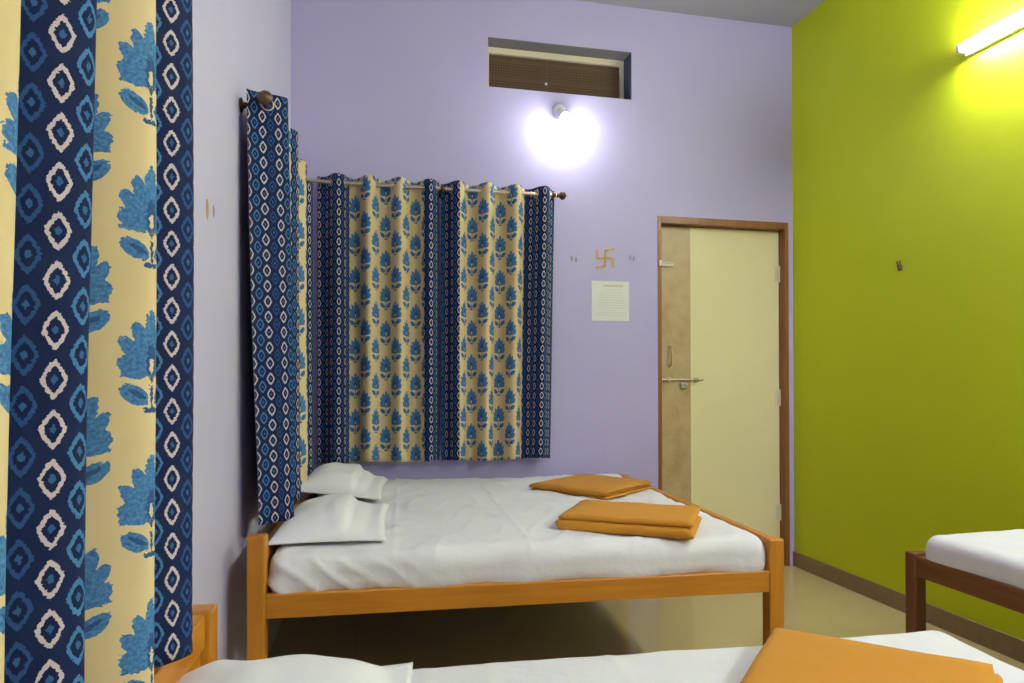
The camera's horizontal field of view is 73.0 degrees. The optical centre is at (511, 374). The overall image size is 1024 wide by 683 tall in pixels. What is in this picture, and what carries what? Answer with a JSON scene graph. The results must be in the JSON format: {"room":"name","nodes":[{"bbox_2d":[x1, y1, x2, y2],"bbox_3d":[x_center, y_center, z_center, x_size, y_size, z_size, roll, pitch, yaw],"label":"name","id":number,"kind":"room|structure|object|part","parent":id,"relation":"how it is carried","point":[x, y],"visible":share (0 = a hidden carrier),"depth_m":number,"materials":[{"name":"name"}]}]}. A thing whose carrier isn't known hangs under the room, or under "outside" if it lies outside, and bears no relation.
{"room":"dormitory","nodes":[
{"label":"dormitory","id":0,"kind":"room"},
{"bbox_2d":[192,0,290,660],"bbox_3d":[-0.809,-0.559,1.071,0.200,3.638,5.844,0,0,-11],"label":"wall","id":1,"kind":"structure","parent":0,"point":[239,45],"depth_m":2.31,"materials":[{"name":"purple paint"}]},
{"bbox_2d":[206,199,208,219],"bbox_3d":[-0.891,-0.483,2.023,0.004,0.063,0.036,0,0,-11],"label":"wall decal","id":2,"kind":"object","parent":1,"relation":"attached to","point":[207,203],"visible":1,"depth_m":2.02,"materials":[{"name":"gold metal"}]},
{"bbox_2d":[239,90,272,112],"bbox_3d":[-1.039,-0.975,3.061,0.123,0.054,1.310,0,0,-12],"label":"curtain rod","id":3,"kind":"object","parent":1,"relation":"attached to","point":[264,97],"visible":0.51,"depth_m":2.44,"materials":[{"name":"brown metal"}]},
{"bbox_2d":[246,88,313,525],"bbox_3d":[-0.997,-0.235,3.058,0.162,1.559,1.197,0,0,-13],"label":"curtain","id":4,"kind":"object","parent":3,"relation":"hanging from","point":[280,192],"visible":0.99,"depth_m":2.52,"materials":[{"name":"blue fabric"}]},
{"bbox_2d":[291,0,793,565],"bbox_3d":[0.265,-0.532,4.426,3.792,3.638,0.240,0,0,-13],"label":"wall","id":5,"kind":"structure","parent":0,"point":[385,90],"depth_m":4.34,"materials":[{"name":"purple paint"}]},
{"bbox_2d":[307,179,565,199],"bbox_3d":[-0.451,-1.085,4.074,1.582,0.054,0.142,0,0,-13],"label":"curtain rod","id":6,"kind":"object","parent":5,"relation":"attached to","point":[562,195],"visible":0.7,"depth_m":4.03,"materials":[{"name":"beige"}]},
{"bbox_2d":[317,173,438,463],"bbox_3d":[-0.756,-0.309,3.954,0.692,1.633,0.110,0,0,-13],"label":"curtain","id":7,"kind":"object","parent":6,"relation":"hanging from","point":[378,247],"visible":0.99,"depth_m":3.95,"materials":[{"name":"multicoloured fabric"}]},
{"bbox_2d":[441,180,554,460],"bbox_3d":[-0.068,-0.307,4.107,0.700,1.637,0.122,0,0,-13],"label":"curtain","id":8,"kind":"object","parent":6,"relation":"hanging from","point":[497,250],"visible":1,"depth_m":4.10,"materials":[{"name":"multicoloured fabric"}]},
{"bbox_2d":[488,37,630,99],"bbox_3d":[0.291,-1.910,4.409,0.935,0.306,0.164,0,0,-13],"label":"window","id":9,"kind":"structure","parent":5,"relation":"in","point":[513,64],"depth_m":4.44,"materials":[{"name":"beige paint"}]},
{"bbox_2d":[553,104,570,123],"bbox_3d":[0.311,-1.608,4.252,0.086,0.159,0.137,0,0,-13],"label":"bulb","id":10,"kind":"object","parent":5,"relation":"attached to","point":[559,110],"visible":1,"depth_m":4.25,"materials":[{"name":"white glass"}]},
{"bbox_2d":[596,248,614,267],"bbox_3d":[0.590,-0.736,4.376,0.129,0.135,0.003,0,0,-13],"label":"wall decal","id":11,"kind":"object","parent":5,"relation":"attached to","point":[610,249],"visible":1,"depth_m":4.37,"materials":[{"name":"gold metal"}]},
{"bbox_2d":[591,281,628,320],"bbox_3d":[0.623,-0.464,4.381,0.252,0.252,0.004,0,0,-13],"label":"notice sheet","id":12,"kind":"object","parent":5,"relation":"attached to","point":[609,299],"visible":1,"depth_m":4.38,"materials":[{"name":"white paper"}]},
{"bbox_2d":[657,216,789,565],"bbox_3d":[1.390,0.132,4.606,0.948,2.309,0.150,0,0,-13],"label":"door","id":13,"kind":"structure","parent":5,"relation":"in","point":[723,284],"depth_m":4.63,"materials":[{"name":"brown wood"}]},
{"bbox_3d":[1.037,-0.117,4.518,0.012,0.141,0.041,0,0,-13],"label":"handle","id":14,"kind":"part","parent":13,"relation":"part of","materials":[{"name":"silver metal"}]},
{"bbox_2d":[268,565,1023,670],"bbox_3d":[0.854,1.312,1.634,3.868,0.100,6.635,0,0,-13],"label":"floor","id":15,"kind":"structure","parent":0,"point":[814,604],"depth_m":3.48,"materials":[{"name":"tile"}]},
{"bbox_2d":[247,468,783,660],"bbox_3d":[-0.073,0.905,3.266,1.877,0.745,1.800,0,0,-9],"label":"bed","id":16,"kind":"object","parent":15,"relation":"on","point":[450,543],"visible":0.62,"depth_m":2.44,"materials":[{"name":"white fabric"}]},
{"bbox_3d":[-0.833,0.898,2.262,0.058,0.745,0.058,0,0,-9],"label":"leg","id":17,"kind":"part","parent":16,"relation":"part of","materials":[{"name":"brown wood"}]},
{"bbox_2d":[268,494,389,544],"bbox_3d":[-0.691,0.544,2.724,0.400,0.096,0.700,0,0,-9],"label":"pillow","id":18,"kind":"object","parent":16,"relation":"on","point":[330,517],"visible":0.98,"depth_m":2.49,"materials":[{"name":"white fabric"}]},
{"bbox_2d":[301,462,387,500],"bbox_3d":[-0.851,0.523,3.539,0.397,0.138,0.680,0,0,-7],"label":"pillow","id":19,"kind":"object","parent":16,"relation":"on","point":[334,477],"visible":0.94,"depth_m":3.30,"materials":[{"name":"white fabric"}]},
{"bbox_3d":[-0.073,0.678,3.260,1.795,0.183,1.776,0,0,-9],"label":"mattress","id":20,"kind":"part","parent":16,"relation":"part of","materials":[{"name":"white fabric"}]},
{"bbox_3d":[0.066,0.756,2.401,1.765,0.078,0.034,0,0,-9],"label":"rail","id":21,"kind":"part","parent":16,"relation":"part of","materials":[{"name":"brown wood"}]},
{"bbox_2d":[529,474,651,499],"bbox_3d":[0.413,0.579,3.618,0.473,0.048,0.466,0,-1,40],"label":"folded towel","id":22,"kind":"object","parent":16,"relation":"on","point":[603,487],"visible":0.99,"depth_m":3.51,"materials":[{"name":"orange fabric"}]},
{"bbox_2d":[555,499,700,538],"bbox_3d":[0.470,0.565,2.736,0.513,0.062,0.404,0,-1,19],"label":"folded blanket","id":23,"kind":"object","parent":16,"relation":"on","point":[596,516],"visible":1,"depth_m":2.61,"materials":[{"name":"orange fabric"}]},
{"bbox_3d":[0.964,0.936,2.550,0.058,0.668,0.058,0,0,-9],"label":"leg","id":24,"kind":"part","parent":16,"relation":"part of","materials":[{"name":"brown wood"}]},
{"bbox_2d":[154,604,1023,682],"bbox_3d":[0.293,0.879,1.213,1.863,0.762,0.939,0,0,-10],"label":"bed","id":25,"kind":"object","parent":15,"relation":"on","point":[719,665],"visible":0.59,"depth_m":1.55,"materials":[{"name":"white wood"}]},
{"bbox_3d":[-0.597,0.686,1.062,0.014,0.228,0.808,0,0,-10],"label":"head board panel","id":26,"kind":"part","parent":25,"relation":"part of","materials":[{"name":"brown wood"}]},
{"bbox_3d":[-0.669,0.883,1.485,0.058,0.762,0.058,0,0,-10],"label":"leg","id":27,"kind":"part","parent":25,"relation":"part of","materials":[{"name":"brown wood"}]},
{"bbox_2d":[176,654,412,682],"bbox_3d":[-0.397,0.582,1.117,0.490,0.131,0.740,0,0,-10],"label":"pillow","id":28,"kind":"object","parent":25,"relation":"on","point":[299,668],"visible":0.98,"depth_m":1.29,"materials":[{"name":"white fabric"}]},
{"bbox_3d":[0.321,0.741,1.219,1.805,0.174,0.938,0,0,-10],"label":"mattress","id":29,"kind":"part","parent":25,"relation":"part of","materials":[{"name":"white fabric"}]},
{"bbox_2d":[740,628,1002,682],"bbox_3d":[0.677,0.633,1.314,0.465,0.053,0.633,0,-1,32],"label":"folded blanket","id":30,"kind":"object","parent":25,"relation":"on","point":[788,655],"visible":1,"depth_m":1.46,"materials":[{"name":"orange fabric"}]},
{"bbox_2d":[905,529,1023,632],"bbox_3d":[2.102,0.892,1.798,0.830,0.740,1.880,0,0,-13],"label":"bed","id":31,"kind":"object","parent":15,"relation":"on","point":[988,566],"visible":1,"depth_m":2.41,"materials":[{"name":"white fabric"}]},
{"bbox_3d":[1.520,0.969,2.604,0.050,0.600,0.050,0,0,-13],"label":"leg","id":32,"kind":"part","parent":31,"relation":"part of","materials":[{"name":"brown wood"}]},
{"bbox_3d":[1.719,0.708,1.713,0.034,0.077,1.784,0,0,-13],"label":"rail","id":33,"kind":"part","parent":31,"relation":"part of","materials":[{"name":"brown wood"}]},
{"bbox_3d":[2.103,0.649,1.796,0.818,0.148,1.773,0,0,-13],"label":"mattress","id":34,"kind":"part","parent":31,"relation":"part of","materials":[{"name":"white fabric"}]},
{"bbox_2d":[576,0,824,26],"bbox_3d":[0.887,-2.437,1.490,3.868,0.120,6.275,0,0,-13],"label":"ceiling","id":35,"kind":"structure","parent":0,"point":[787,13],"depth_m":4.44,"materials":[{"name":"paint"}]},
{"bbox_2d":[792,0,1023,639],"bbox_3d":[2.635,-0.558,1.846,0.200,3.638,5.835,0,0,-13],"label":"wall","id":36,"kind":"structure","parent":0,"point":[907,148],"depth_m":3.71,"materials":[{"name":"paint"}]},
{"bbox_2d":[896,261,901,270],"bbox_3d":[2.096,-0.590,3.747,0.019,0.051,0.030,0,0,-13],"label":"wall hook","id":37,"kind":"object","parent":36,"relation":"attached to","point":[899,266],"visible":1,"depth_m":3.74,"materials":[{"name":"brown"}]},
{"bbox_2d":[793,551,1023,662],"bbox_3d":[2.535,1.212,1.808,0.012,0.098,5.835,0,0,-13],"label":"baseboard","id":38,"kind":"structure","parent":36,"relation":"attached to","point":[1010,646],"depth_m":3.53,"materials":[{"name":"tile"}]},
{"bbox_2d":[956,9,1023,56],"bbox_3d":[2.292,-1.558,2.735,0.079,0.052,1.203,0,0,-13],"label":"tube light","id":39,"kind":"object","parent":36,"relation":"attached to","point":[1015,22],"visible":1,"depth_m":3.15,"materials":[{"name":"white plastic"}]},
{"bbox_3d":[-0.582,-1.042,0.798,0.168,0.054,0.995,0,0,-13],"label":"curtain rod","id":40,"kind":"object","parent":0,"visible":0},
{"bbox_2d":[0,0,193,682],"bbox_3d":[-0.536,-0.299,0.759,0.168,1.567,0.917,0,0,-13],"label":"curtain","id":41,"kind":"object","parent":40,"relation":"hanging from","point":[97,132],"visible":1,"depth_m":0.93,"materials":[{"name":"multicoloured fabric"}]}
]}

